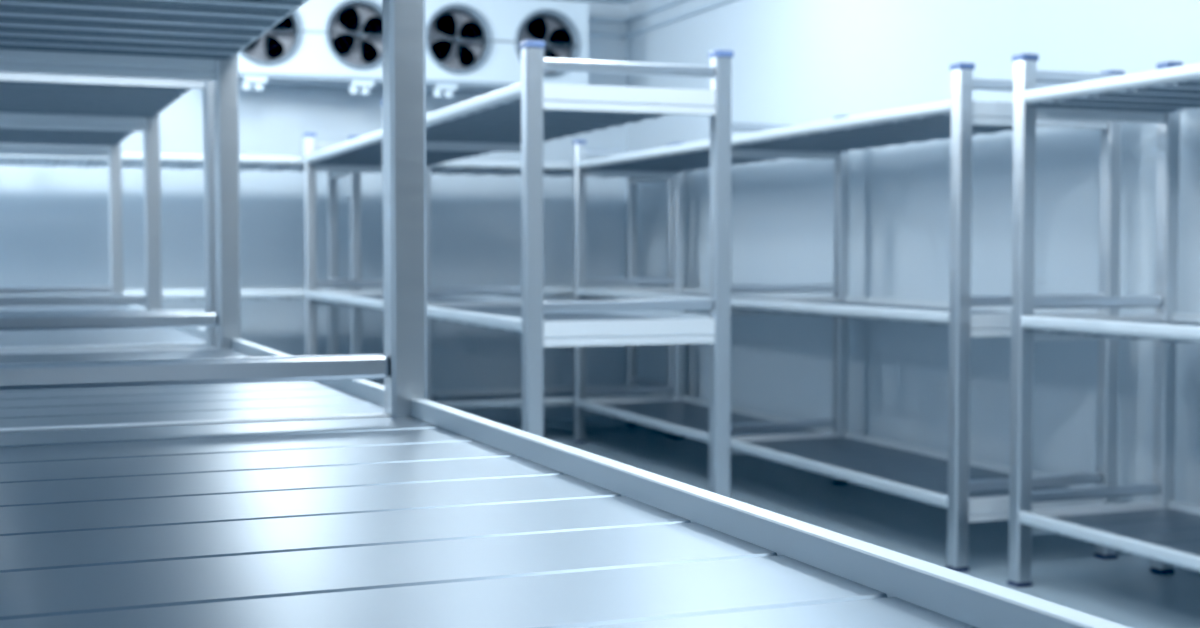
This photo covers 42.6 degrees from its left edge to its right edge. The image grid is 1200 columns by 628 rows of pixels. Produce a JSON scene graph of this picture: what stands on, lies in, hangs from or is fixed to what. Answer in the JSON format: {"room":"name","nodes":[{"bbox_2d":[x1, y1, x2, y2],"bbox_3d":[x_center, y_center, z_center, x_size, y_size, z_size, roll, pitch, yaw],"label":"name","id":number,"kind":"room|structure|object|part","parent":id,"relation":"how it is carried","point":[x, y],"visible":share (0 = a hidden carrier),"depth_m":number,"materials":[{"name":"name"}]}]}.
{"room":"walk-in cold room","nodes":[
{"label":"walk-in cold room","id":0,"kind":"room"},
{"bbox_2d":[0,0,626,422],"bbox_3d":[-2.792,-0.619,8.912,6.530,2.670,0.120,-1,2,-21],"label":"wall","id":1,"kind":"structure","parent":0,"point":[54,222],"depth_m":9.27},
{"bbox_2d":[239,0,587,97],"bbox_3d":[-1.203,-1.571,9.119,2.235,0.592,0.535,-1,2,-21],"label":"evaporator unit","id":2,"kind":"object","parent":1,"relation":"attached to","point":[473,46],"visible":0.77,"depth_m":8.99,"materials":[{"name":"white metal"}]},
{"bbox_3d":[-1.968,-1.537,8.618,0.142,0.119,0.040,-1,3,-26],"label":"fan blade","id":3,"kind":"part","parent":2,"relation":"part of","materials":[{"name":"black plastic"}]},
{"bbox_3d":[-1.833,-1.503,8.670,0.126,0.141,0.025,-2,3,-36],"label":"fan blade","id":4,"kind":"part","parent":2,"relation":"part of","materials":[{"name":"black plastic"}]},
{"bbox_3d":[-1.798,-1.647,8.678,0.142,0.119,0.040,-1,2,-16],"label":"fan blade","id":5,"kind":"part","parent":2,"relation":"part of","materials":[{"name":"black plastic"}]},
{"bbox_3d":[-1.468,-1.539,8.808,0.141,0.120,0.039,-1,3,-31],"label":"fan blade","id":6,"kind":"part","parent":2,"relation":"part of","materials":[{"name":"black plastic"}]},
{"bbox_3d":[-1.438,-1.687,8.812,0.126,0.140,0.027,0,2,-6],"label":"fan blade","id":7,"kind":"part","parent":2,"relation":"part of","materials":[{"name":"black plastic"}]},
{"bbox_3d":[-1.327,-1.512,8.861,0.126,0.140,0.027,-2,3,-36],"label":"fan blade","id":8,"kind":"part","parent":2,"relation":"part of","materials":[{"name":"black plastic"}]},
{"bbox_3d":[-1.298,-1.659,8.867,0.141,0.120,0.039,0,2,-11],"label":"fan blade","id":9,"kind":"part","parent":2,"relation":"part of","materials":[{"name":"black plastic"}]},
{"bbox_3d":[-0.929,-1.545,9.011,0.140,0.122,0.038,-1,3,-31],"label":"fan blade","id":10,"kind":"part","parent":2,"relation":"part of","materials":[{"name":"black plastic"}]},
{"bbox_3d":[-0.903,-1.694,9.014,0.126,0.139,0.029,0,2,-6],"label":"fan blade","id":11,"kind":"part","parent":2,"relation":"part of","materials":[{"name":"black plastic"}]},
{"bbox_3d":[-0.787,-1.520,9.065,0.126,0.139,0.029,-2,3,-36],"label":"fan blade","id":12,"kind":"part","parent":2,"relation":"part of","materials":[{"name":"black plastic"}]},
{"bbox_3d":[-0.761,-1.670,9.069,0.140,0.122,0.038,0,2,-11],"label":"fan blade","id":13,"kind":"part","parent":2,"relation":"part of","materials":[{"name":"black plastic"}]},
{"bbox_3d":[-0.377,-1.705,9.213,0.125,0.141,0.024,0,2,-5],"label":"fan blade","id":14,"kind":"part","parent":2,"relation":"part of","materials":[{"name":"black plastic"}]},
{"bbox_3d":[-0.283,-1.525,9.255,0.125,0.141,0.024,-2,3,-36],"label":"fan blade","id":15,"kind":"part","parent":2,"relation":"part of","materials":[{"name":"black plastic"}]},
{"bbox_3d":[-0.245,-1.667,9.264,0.143,0.119,0.041,-1,2,-16],"label":"fan blade","id":16,"kind":"part","parent":2,"relation":"part of","materials":[{"name":"black plastic"}]},
{"bbox_2d":[566,0,635,3],"bbox_3d":[-0.423,-1.764,2.594,6.530,0.120,13.520,-1,2,-21],"label":"ceiling","id":17,"kind":"structure","parent":0,"point":[599,1],"depth_m":9.81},
{"bbox_2d":[501,418,1199,627],"bbox_3d":[-0.423,1.024,2.705,6.530,0.120,13.520,-1,2,-21],"label":"floor","id":18,"kind":"structure","parent":0,"point":[1065,571],"depth_m":5.96,"materials":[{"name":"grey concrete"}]},
{"bbox_2d":[0,72,216,351],"bbox_3d":[-1.917,0.004,5.454,0.712,1.700,3.202,-1,2,-22],"label":"shelving rack","id":19,"kind":"object","parent":18,"relation":"on","point":[41,114],"visible":0.41,"depth_m":5.29,"materials":[{"name":"silver metal"}]},
{"bbox_3d":[-2.507,-0.105,6.905,0.595,0.036,0.028,-1,2,-22],"label":"guard rail","id":20,"kind":"part","parent":19,"relation":"part of","materials":[{"name":"white metal"}]},
{"bbox_3d":[-2.212,0.010,6.182,0.653,0.024,1.526,-1,2,-22],"label":"shelf","id":21,"kind":"part","parent":19,"relation":"part of","materials":[{"name":"silver metal"}]},
{"bbox_3d":[-2.212,-0.742,6.152,0.653,0.024,1.526,-1,2,-22],"label":"shelf","id":22,"kind":"part","parent":19,"relation":"part of","materials":[{"name":"silver metal"}]},
{"bbox_3d":[-1.917,-0.047,5.452,0.595,0.036,0.028,-1,2,-22],"label":"guard rail","id":23,"kind":"part","parent":19,"relation":"part of","materials":[{"name":"white metal"}]},
{"bbox_3d":[-1.622,-0.685,4.698,0.653,0.024,1.526,-1,2,-22],"label":"shelf","id":24,"kind":"part","parent":19,"relation":"part of","materials":[{"name":"silver metal"}]},
{"bbox_3d":[-1.622,0.068,4.728,0.653,0.024,1.526,-1,2,-22],"label":"shelf","id":25,"kind":"part","parent":19,"relation":"part of","materials":[{"name":"silver metal"}]},
{"bbox_3d":[-1.327,0.011,3.998,0.595,0.036,0.028,-1,2,-22],"label":"guard rail","id":26,"kind":"part","parent":19,"relation":"part of","materials":[{"name":"white metal"}]},
{"bbox_3d":[-2.206,-0.057,7.029,0.055,1.668,0.055,-1,2,-22],"label":"upright post","id":27,"kind":"part","parent":19,"relation":"part of","materials":[{"name":"silver metal"}]},
{"bbox_3d":[-1.898,-0.011,6.309,0.026,0.042,1.515,-1,2,-22],"label":"rail","id":28,"kind":"part","parent":19,"relation":"part of","materials":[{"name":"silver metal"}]},
{"bbox_3d":[-1.616,0.001,5.576,0.055,1.668,0.055,-1,2,-22],"label":"upright post","id":29,"kind":"part","parent":19,"relation":"part of","materials":[{"name":"silver metal"}]},
{"bbox_3d":[-1.307,-0.706,4.825,0.026,0.042,1.515,-1,2,-22],"label":"rail","id":30,"kind":"part","parent":19,"relation":"part of","materials":[{"name":"silver metal"}]},
{"bbox_3d":[-1.307,0.047,4.855,0.026,0.042,1.515,-1,2,-22],"label":"rail","id":31,"kind":"part","parent":19,"relation":"part of","materials":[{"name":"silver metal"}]},
{"bbox_3d":[-1.025,0.059,4.122,0.055,1.668,0.055,-1,2,-22],"label":"upright post","id":32,"kind":"part","parent":19,"relation":"part of","materials":[{"name":"silver metal"}]},
{"bbox_2d":[0,136,672,435],"bbox_3d":[-2.311,-0.109,8.312,5.672,1.700,0.702,-1,2,-21],"label":"shelving rack","id":33,"kind":"object","parent":18,"relation":"on","point":[553,396],"visible":0.3,"depth_m":8.72,"materials":[{"name":"silver metal"}]},
{"bbox_3d":[-2.430,-0.832,8.596,1.815,0.042,0.026,-1,2,-21],"label":"rail","id":34,"kind":"part","parent":33,"relation":"part of","materials":[{"name":"silver metal"}]},
{"bbox_3d":[-2.193,-0.807,7.971,1.815,0.042,0.026,-1,2,-21],"label":"rail","id":35,"kind":"part","parent":33,"relation":"part of","materials":[{"name":"silver metal"}]},
{"bbox_3d":[-2.311,-0.804,8.284,1.826,0.024,0.643,-1,2,-21],"label":"shelf","id":36,"kind":"part","parent":33,"relation":"part of","materials":[{"name":"silver metal"}]},
{"bbox_3d":[-2.193,-0.096,7.999,1.815,0.042,0.026,-1,2,-21],"label":"rail","id":37,"kind":"part","parent":33,"relation":"part of","materials":[{"name":"silver metal"}]},
{"bbox_3d":[-2.430,-0.121,8.624,1.815,0.042,0.026,-1,2,-21],"label":"rail","id":38,"kind":"part","parent":33,"relation":"part of","materials":[{"name":"silver metal"}]},
{"bbox_3d":[-2.311,-0.092,8.312,1.826,0.024,0.643,-1,2,-21],"label":"shelf","id":39,"kind":"part","parent":33,"relation":"part of","materials":[{"name":"silver metal"}]},
{"bbox_3d":[-1.550,-0.132,8.941,0.055,1.668,0.055,-1,2,-21],"label":"upright post","id":40,"kind":"part","parent":33,"relation":"part of","materials":[{"name":"silver metal"}]},
{"bbox_3d":[-1.324,-0.108,8.343,0.055,1.668,0.055,-1,2,-21],"label":"upright post","id":41,"kind":"part","parent":33,"relation":"part of","materials":[{"name":"silver metal"}]},
{"bbox_3d":[-0.680,-0.147,9.285,1.815,0.042,0.026,-1,2,-21],"label":"rail","id":42,"kind":"part","parent":33,"relation":"part of","materials":[{"name":"silver metal"}]},
{"bbox_3d":[-0.562,-0.830,8.945,1.826,0.024,0.643,-1,2,-21],"label":"shelf","id":43,"kind":"part","parent":33,"relation":"part of","materials":[{"name":"silver metal"}]},
{"bbox_3d":[-0.444,-0.834,8.631,1.815,0.042,0.026,-1,2,-21],"label":"rail","id":44,"kind":"part","parent":33,"relation":"part of","materials":[{"name":"silver metal"}]},
{"bbox_3d":[-0.444,-0.122,8.659,1.815,0.042,0.026,-1,2,-21],"label":"rail","id":45,"kind":"part","parent":33,"relation":"part of","materials":[{"name":"silver metal"}]},
{"bbox_3d":[-0.680,0.478,9.309,1.815,0.042,0.026,-1,2,-21],"label":"rail","id":46,"kind":"part","parent":33,"relation":"part of","materials":[{"name":"silver metal"}]},
{"bbox_3d":[-0.562,0.506,8.998,1.826,0.024,0.643,-1,2,-21],"label":"shelf","id":47,"kind":"part","parent":33,"relation":"part of","materials":[{"name":"silver metal"}]},
{"bbox_3d":[-0.444,0.502,8.684,1.815,0.042,0.026,-1,2,-21],"label":"rail","id":48,"kind":"part","parent":33,"relation":"part of","materials":[{"name":"silver metal"}]},
{"bbox_3d":[0.199,-0.158,9.601,0.055,1.668,0.055,-1,2,-21],"label":"upright post","id":49,"kind":"part","parent":33,"relation":"part of","materials":[{"name":"silver metal"}]},
{"bbox_3d":[0.312,-0.206,9.300,0.028,0.036,0.585,-1,2,-21],"label":"guard rail","id":50,"kind":"part","parent":33,"relation":"part of","materials":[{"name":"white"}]},
{"bbox_3d":[0.312,0.418,9.325,0.028,0.036,0.585,-1,2,-21],"label":"guard rail","id":51,"kind":"part","parent":33,"relation":"part of","materials":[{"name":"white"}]},
{"bbox_3d":[0.426,-0.135,9.003,0.055,1.668,0.055,-1,2,-21],"label":"upright post","id":52,"kind":"part","parent":33,"relation":"part of","materials":[{"name":"silver metal"}]},
{"bbox_2d":[303,40,733,497],"bbox_3d":[-0.575,-0.037,6.489,0.682,1.700,3.812,-1,2,-21],"label":"shelving rack","id":53,"kind":"object","parent":18,"relation":"on","point":[520,117],"visible":0.46,"depth_m":4.81,"materials":[{"name":"silver metal"}]},
{"bbox_3d":[-1.527,-0.100,8.132,0.055,1.668,0.055,-1,2,-21],"label":"upright post","id":54,"kind":"part","parent":53,"relation":"part of","materials":[{"name":"silver metal"}]},
{"bbox_3d":[-1.237,-0.890,8.211,0.565,0.036,0.028,-1,2,-21],"label":"guard rail","id":55,"kind":"part","parent":53,"relation":"part of","materials":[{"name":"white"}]},
{"bbox_3d":[-1.210,-0.778,7.223,0.026,0.042,1.820,-1,2,-21],"label":"rail","id":56,"kind":"part","parent":53,"relation":"part of","materials":[{"name":"silver metal"}]},
{"bbox_3d":[-1.210,-0.066,7.251,0.026,0.042,1.820,-1,2,-21],"label":"rail","id":57,"kind":"part","parent":53,"relation":"part of","materials":[{"name":"silver metal"}]},
{"bbox_3d":[-1.237,-0.165,8.239,0.565,0.036,0.028,-1,2,-21],"label":"guard rail","id":58,"kind":"part","parent":53,"relation":"part of","materials":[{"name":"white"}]},
{"bbox_3d":[-0.865,-0.031,6.380,0.055,1.668,0.055,-1,2,-21],"label":"upright post","id":59,"kind":"part","parent":53,"relation":"part of","materials":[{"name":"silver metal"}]},
{"bbox_3d":[-0.906,-0.055,7.366,0.623,0.024,1.831,-1,2,-21],"label":"shelf","id":60,"kind":"part","parent":53,"relation":"part of","materials":[{"name":"silver metal"}]},
{"bbox_3d":[-0.906,-0.766,7.338,0.623,0.024,1.831,-1,2,-21],"label":"shelf","id":61,"kind":"part","parent":53,"relation":"part of","materials":[{"name":"silver metal"}]},
{"bbox_3d":[-0.947,-0.109,8.351,0.055,1.668,0.055,-1,2,-21],"label":"upright post","id":62,"kind":"part","parent":53,"relation":"part of","materials":[{"name":"silver metal"}]},
{"bbox_3d":[-0.547,-0.708,5.470,0.026,0.042,1.820,-1,2,-21],"label":"rail","id":63,"kind":"part","parent":53,"relation":"part of","materials":[{"name":"silver metal"}]},
{"bbox_3d":[-0.547,0.003,5.498,0.026,0.042,1.820,-1,2,-21],"label":"rail","id":64,"kind":"part","parent":53,"relation":"part of","materials":[{"name":"silver metal"}]},
{"bbox_3d":[-0.575,-0.095,6.487,0.565,0.036,0.028,-1,2,-21],"label":"guard rail","id":65,"kind":"part","parent":53,"relation":"part of","materials":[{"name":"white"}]},
{"bbox_3d":[-0.602,-0.075,7.480,0.026,0.042,1.820,-1,2,-21],"label":"rail","id":66,"kind":"part","parent":53,"relation":"part of","materials":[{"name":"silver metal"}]},
{"bbox_3d":[-0.202,0.039,4.627,0.055,1.668,0.055,-1,2,-21],"label":"upright post","id":67,"kind":"part","parent":53,"relation":"part of","materials":[{"name":"silver metal"}]},
{"bbox_3d":[-0.243,0.015,5.614,0.623,0.024,1.831,-1,2,-21],"label":"shelf","id":68,"kind":"part","parent":53,"relation":"part of","materials":[{"name":"silver metal"}]},
{"bbox_3d":[-0.243,-0.697,5.585,0.623,0.024,1.831,-1,2,-21],"label":"shelf","id":69,"kind":"part","parent":53,"relation":"part of","materials":[{"name":"silver metal"}]},
{"bbox_3d":[0.060,-0.006,5.728,0.026,0.042,1.820,-1,2,-21],"label":"rail","id":70,"kind":"part","parent":53,"relation":"part of","materials":[{"name":"silver metal"}]},
{"bbox_3d":[0.088,-0.751,4.706,0.565,0.036,0.028,-1,2,-21],"label":"guard rail","id":71,"kind":"part","parent":53,"relation":"part of","materials":[{"name":"white metal"}]},
{"bbox_3d":[0.088,-0.025,4.734,0.565,0.036,0.028,-1,2,-21],"label":"guard rail","id":72,"kind":"part","parent":53,"relation":"part of","materials":[{"name":"white metal"}]},
{"bbox_3d":[0.378,0.030,4.846,0.055,1.668,0.055,-1,2,-21],"label":"upright post","id":73,"kind":"part","parent":53,"relation":"part of","materials":[{"name":"silver metal"}]},
{"bbox_2d":[0,0,1129,627],"bbox_3d":[-0.576,0.135,2.153,0.712,1.700,3.632,-1,2,-22],"label":"shelving rack","id":74,"kind":"object","parent":18,"relation":"on","point":[237,482],"visible":1,"depth_m":1.54,"materials":[{"name":"silver metal"}]},
{"bbox_3d":[-1.248,0.018,3.804,0.595,0.036,0.028,-1,2,-22],"label":"guard rail","id":75,"kind":"part","parent":74,"relation":"part of","materials":[{"name":"white metal"}]},
{"bbox_3d":[-0.920,-0.616,2.972,0.653,0.024,1.696,-1,2,-22],"label":"shelf","id":76,"kind":"part","parent":74,"relation":"part of","materials":[{"name":"silver metal"}]},
{"bbox_3d":[-0.920,0.136,3.001,0.653,0.024,1.696,-1,2,-22],"label":"shelf","id":77,"kind":"part","parent":74,"relation":"part of","materials":[{"name":"silver metal"}]},
{"bbox_3d":[-0.593,0.082,2.192,0.595,0.036,0.028,-1,2,-22],"label":"guard rail","id":78,"kind":"part","parent":74,"relation":"part of","materials":[{"name":"white metal"}]},
{"bbox_3d":[-0.946,0.067,3.928,0.055,1.668,0.055,-1,2,-22],"label":"upright post","id":79,"kind":"part","parent":74,"relation":"part of","materials":[{"name":"silver metal"}]},
{"bbox_3d":[-0.606,-0.637,3.099,0.026,0.042,1.685,-1,2,-22],"label":"rail","id":80,"kind":"part","parent":74,"relation":"part of","materials":[{"name":"silver metal"}]},
{"bbox_3d":[-0.606,0.115,3.128,0.026,0.042,1.685,-1,2,-22],"label":"rail","id":81,"kind":"part","parent":74,"relation":"part of","materials":[{"name":"silver metal"}]},
{"bbox_3d":[-0.292,0.130,2.317,0.055,1.668,0.055,-1,2,-22],"label":"upright post","id":82,"kind":"part","parent":74,"relation":"part of","materials":[{"name":"silver metal"}]},
{"bbox_3d":[-0.249,0.202,1.349,0.653,0.024,1.786,-1,2,-22],"label":"shelf","id":83,"kind":"part","parent":74,"relation":"part of","materials":[{"name":"silver metal"}]},
{"bbox_3d":[0.066,0.181,1.476,0.026,0.042,1.775,-1,2,-22],"label":"rail","id":84,"kind":"part","parent":74,"relation":"part of","materials":[{"name":"silver metal"}]},
{"bbox_2d":[573,62,1124,571],"bbox_3d":[0.831,-0.058,7.020,0.672,1.700,3.802,-1,2,-21],"label":"shelving rack","id":85,"kind":"object","parent":18,"relation":"on","point":[971,489],"visible":0.83,"depth_m":6.11,"materials":[{"name":"silver metal"}]},
{"bbox_3d":[-0.115,-0.121,8.660,0.055,1.668,0.055,-1,2,-21],"label":"upright post","id":86,"kind":"part","parent":85,"relation":"part of","materials":[{"name":"silver metal"}]},
{"bbox_3d":[0.170,-0.911,8.737,0.555,0.036,0.028,-1,2,-21],"label":"guard rail","id":87,"kind":"part","parent":85,"relation":"part of","materials":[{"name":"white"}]},
{"bbox_3d":[0.170,-0.185,8.766,0.555,0.036,0.028,-1,2,-21],"label":"guard rail","id":88,"kind":"part","parent":85,"relation":"part of","materials":[{"name":"white metal"}]},
{"bbox_3d":[0.170,0.439,8.790,0.555,0.036,0.028,-1,2,-21],"label":"guard rail","id":89,"kind":"part","parent":85,"relation":"part of","materials":[{"name":"white metal"}]},
{"bbox_3d":[0.202,-0.087,7.781,0.026,0.042,1.815,-1,2,-21],"label":"rail","id":90,"kind":"part","parent":85,"relation":"part of","materials":[{"name":"silver metal"}]},
{"bbox_3d":[0.202,0.537,7.806,0.026,0.042,1.815,-1,2,-21],"label":"rail","id":91,"kind":"part","parent":85,"relation":"part of","materials":[{"name":"silver metal"}]},
{"bbox_3d":[0.202,-0.799,7.753,0.026,0.042,1.815,-1,2,-21],"label":"rail","id":92,"kind":"part","parent":85,"relation":"part of","materials":[{"name":"silver metal"}]},
{"bbox_3d":[0.501,-0.076,7.895,0.613,0.024,1.826,-1,2,-21],"label":"shelf","id":93,"kind":"part","parent":85,"relation":"part of","materials":[{"name":"silver metal"}]},
{"bbox_3d":[0.456,-0.130,8.876,0.055,1.668,0.055,-1,2,-21],"label":"upright post","id":94,"kind":"part","parent":85,"relation":"part of","materials":[{"name":"silver metal"}]},
{"bbox_3d":[0.501,-0.787,7.867,0.613,0.024,1.826,-1,2,-21],"label":"shelf","id":95,"kind":"part","parent":85,"relation":"part of","materials":[{"name":"silver metal"}]},
{"bbox_3d":[0.501,0.549,7.919,0.613,0.024,1.826,-1,2,-21],"label":"shelf","id":96,"kind":"part","parent":85,"relation":"part of","materials":[{"name":"silver metal"}]},
{"bbox_3d":[0.800,0.528,8.032,0.026,0.042,1.815,-1,2,-21],"label":"rail","id":97,"kind":"part","parent":85,"relation":"part of","materials":[{"name":"silver metal"}]},
{"bbox_3d":[0.800,-0.096,8.007,0.026,0.042,1.815,-1,2,-21],"label":"rail","id":98,"kind":"part","parent":85,"relation":"part of","materials":[{"name":"silver metal"}]},
{"bbox_3d":[0.831,-0.842,6.989,0.555,0.036,0.028,-1,2,-21],"label":"guard rail","id":99,"kind":"part","parent":85,"relation":"part of","materials":[{"name":"white metal"}]},
{"bbox_3d":[0.831,0.508,7.043,0.555,0.036,0.028,-1,2,-21],"label":"guard rail","id":100,"kind":"part","parent":85,"relation":"part of","materials":[{"name":"white metal"}]},
{"bbox_3d":[0.831,-0.116,7.018,0.555,0.036,0.028,-1,2,-21],"label":"guard rail","id":101,"kind":"part","parent":85,"relation":"part of","materials":[{"name":"white metal"}]},
{"bbox_3d":[0.863,0.607,6.058,0.026,0.042,1.815,-1,2,-21],"label":"rail","id":102,"kind":"part","parent":85,"relation":"part of","materials":[{"name":"silver metal"}]},
{"bbox_3d":[0.863,-0.018,6.033,0.026,0.042,1.815,-1,2,-21],"label":"rail","id":103,"kind":"part","parent":85,"relation":"part of","materials":[{"name":"silver metal"}]},
{"bbox_3d":[1.117,-0.060,7.128,0.055,1.668,0.055,-1,2,-21],"label":"upright post","id":104,"kind":"part","parent":85,"relation":"part of","materials":[{"name":"silver metal"}]},
{"bbox_3d":[0.863,-0.729,6.005,0.026,0.042,1.815,-1,2,-21],"label":"rail","id":105,"kind":"part","parent":85,"relation":"part of","materials":[{"name":"silver metal"}]},
{"bbox_3d":[1.162,-0.006,6.147,0.613,0.024,1.826,-1,2,-21],"label":"shelf","id":106,"kind":"part","parent":85,"relation":"part of","materials":[{"name":"silver metal"}]},
{"bbox_3d":[1.162,-0.718,6.119,0.613,0.024,1.826,-1,2,-21],"label":"shelf","id":107,"kind":"part","parent":85,"relation":"part of","materials":[{"name":"silver metal"}]},
{"bbox_3d":[1.162,0.618,6.171,0.613,0.024,1.826,-1,2,-21],"label":"shelf","id":108,"kind":"part","parent":85,"relation":"part of","materials":[{"name":"silver metal"}]},
{"bbox_3d":[1.207,0.018,5.165,0.055,1.668,0.055,-1,2,-21],"label":"upright post","id":109,"kind":"part","parent":85,"relation":"part of","materials":[{"name":"silver metal"}]},
{"bbox_3d":[1.461,0.598,6.284,0.026,0.042,1.815,-1,2,-21],"label":"rail","id":110,"kind":"part","parent":85,"relation":"part of","materials":[{"name":"silver metal"}]},
{"bbox_3d":[1.461,-0.027,6.259,0.026,0.042,1.815,-1,2,-21],"label":"rail","id":111,"kind":"part","parent":85,"relation":"part of","materials":[{"name":"silver metal"}]},
{"bbox_3d":[1.492,-0.772,5.241,0.555,0.036,0.028,-1,2,-21],"label":"guard rail","id":112,"kind":"part","parent":85,"relation":"part of","materials":[{"name":"white metal"}]},
{"bbox_3d":[1.492,0.578,5.295,0.555,0.036,0.028,-1,2,-21],"label":"guard rail","id":113,"kind":"part","parent":85,"relation":"part of","materials":[{"name":"white metal"}]},
{"bbox_3d":[1.492,-0.047,5.270,0.555,0.036,0.028,-1,2,-21],"label":"guard rail","id":114,"kind":"part","parent":85,"relation":"part of","materials":[{"name":"white metal"}]},
{"bbox_3d":[1.778,0.009,5.380,0.055,1.668,0.055,-1,2,-21],"label":"upright post","id":115,"kind":"part","parent":85,"relation":"part of","materials":[{"name":"silver metal"}]},
{"bbox_2d":[1007,53,1199,586],"bbox_3d":[1.950,0.055,4.158,0.632,1.700,1.932,-1,2,-21],"label":"shelving rack","id":116,"kind":"object","parent":18,"relation":"on","point":[1164,530],"visible":1,"depth_m":4.92,"materials":[{"name":"silver metal"}]},
{"bbox_3d":[1.353,0.027,4.931,0.055,1.668,0.055,-1,2,-21],"label":"upright post","id":117,"kind":"part","parent":116,"relation":"part of","materials":[{"name":"silver metal"}]},
{"bbox_3d":[1.620,-0.763,5.001,0.515,0.036,0.028,-1,2,-21],"label":"guard rail","id":118,"kind":"part","parent":116,"relation":"part of","materials":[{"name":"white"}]},
{"bbox_3d":[1.620,0.587,5.054,0.515,0.036,0.028,-1,2,-21],"label":"guard rail","id":119,"kind":"part","parent":116,"relation":"part of","materials":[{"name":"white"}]},
{"bbox_3d":[1.620,-0.037,5.029,0.515,0.036,0.028,-1,2,-21],"label":"guard rail","id":120,"kind":"part","parent":116,"relation":"part of","materials":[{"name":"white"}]},
{"bbox_3d":[1.670,0.685,4.077,0.026,0.042,1.815,-1,2,-21],"label":"rail","id":121,"kind":"part","parent":116,"relation":"part of","materials":[{"name":"silver metal"}]},
{"bbox_3d":[1.670,0.060,4.052,0.026,0.042,1.815,-1,2,-21],"label":"rail","id":122,"kind":"part","parent":116,"relation":"part of","materials":[{"name":"silver metal"}]},
{"bbox_3d":[1.670,-0.651,4.024,0.026,0.042,1.815,-1,2,-21],"label":"rail","id":123,"kind":"part","parent":116,"relation":"part of","materials":[{"name":"silver metal"}]},
{"bbox_3d":[1.950,0.697,4.183,0.573,0.024,1.826,-1,2,-21],"label":"shelf","id":124,"kind":"part","parent":116,"relation":"part of","materials":[{"name":"silver metal"}]},
{"bbox_3d":[1.950,0.072,4.159,0.573,0.024,1.826,-1,2,-21],"label":"shelf","id":125,"kind":"part","parent":116,"relation":"part of","materials":[{"name":"silver metal"}]},
{"bbox_3d":[1.950,-0.639,4.130,0.573,0.024,1.826,-1,2,-21],"label":"shelf","id":126,"kind":"part","parent":116,"relation":"part of","materials":[{"name":"silver metal"}]},
{"bbox_3d":[1.886,0.019,5.133,0.055,1.668,0.055,-1,2,-21],"label":"upright post","id":127,"kind":"part","parent":116,"relation":"part of","materials":[{"name":"silver metal"}]},
{"bbox_3d":[2.230,0.677,4.288,0.026,0.042,1.815,-1,2,-21],"label":"rail","id":128,"kind":"part","parent":116,"relation":"part of","materials":[{"name":"silver metal"}]},
{"bbox_3d":[2.230,0.052,4.264,0.026,0.042,1.815,-1,2,-21],"label":"rail","id":129,"kind":"part","parent":116,"relation":"part of","materials":[{"name":"silver metal"}]},
{"bbox_2d":[626,0,1199,571],"bbox_3d":[2.575,-0.415,3.782,0.120,2.670,13.280,-1,2,-21],"label":"wall","id":130,"kind":"structure","parent":0,"point":[795,62],"depth_m":6.76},
{"bbox_2d":[588,0,686,23],"bbox_3d":[2.271,-1.632,3.618,0.530,0.024,13.280,-1,2,-21],"label":"trim","id":131,"kind":"structure","parent":130,"relation":"attached to","point":[673,2],"depth_m":9.65,"materials":[{"name":"grey metal"}]},
{"bbox_2d":[588,0,734,38],"bbox_3d":[2.271,-1.535,3.622,0.530,0.024,13.280,-1,2,-21],"label":"trim","id":132,"kind":"structure","parent":130,"relation":"attached to","point":[719,2],"depth_m":9.28,"materials":[{"name":"grey metal"}]}
]}

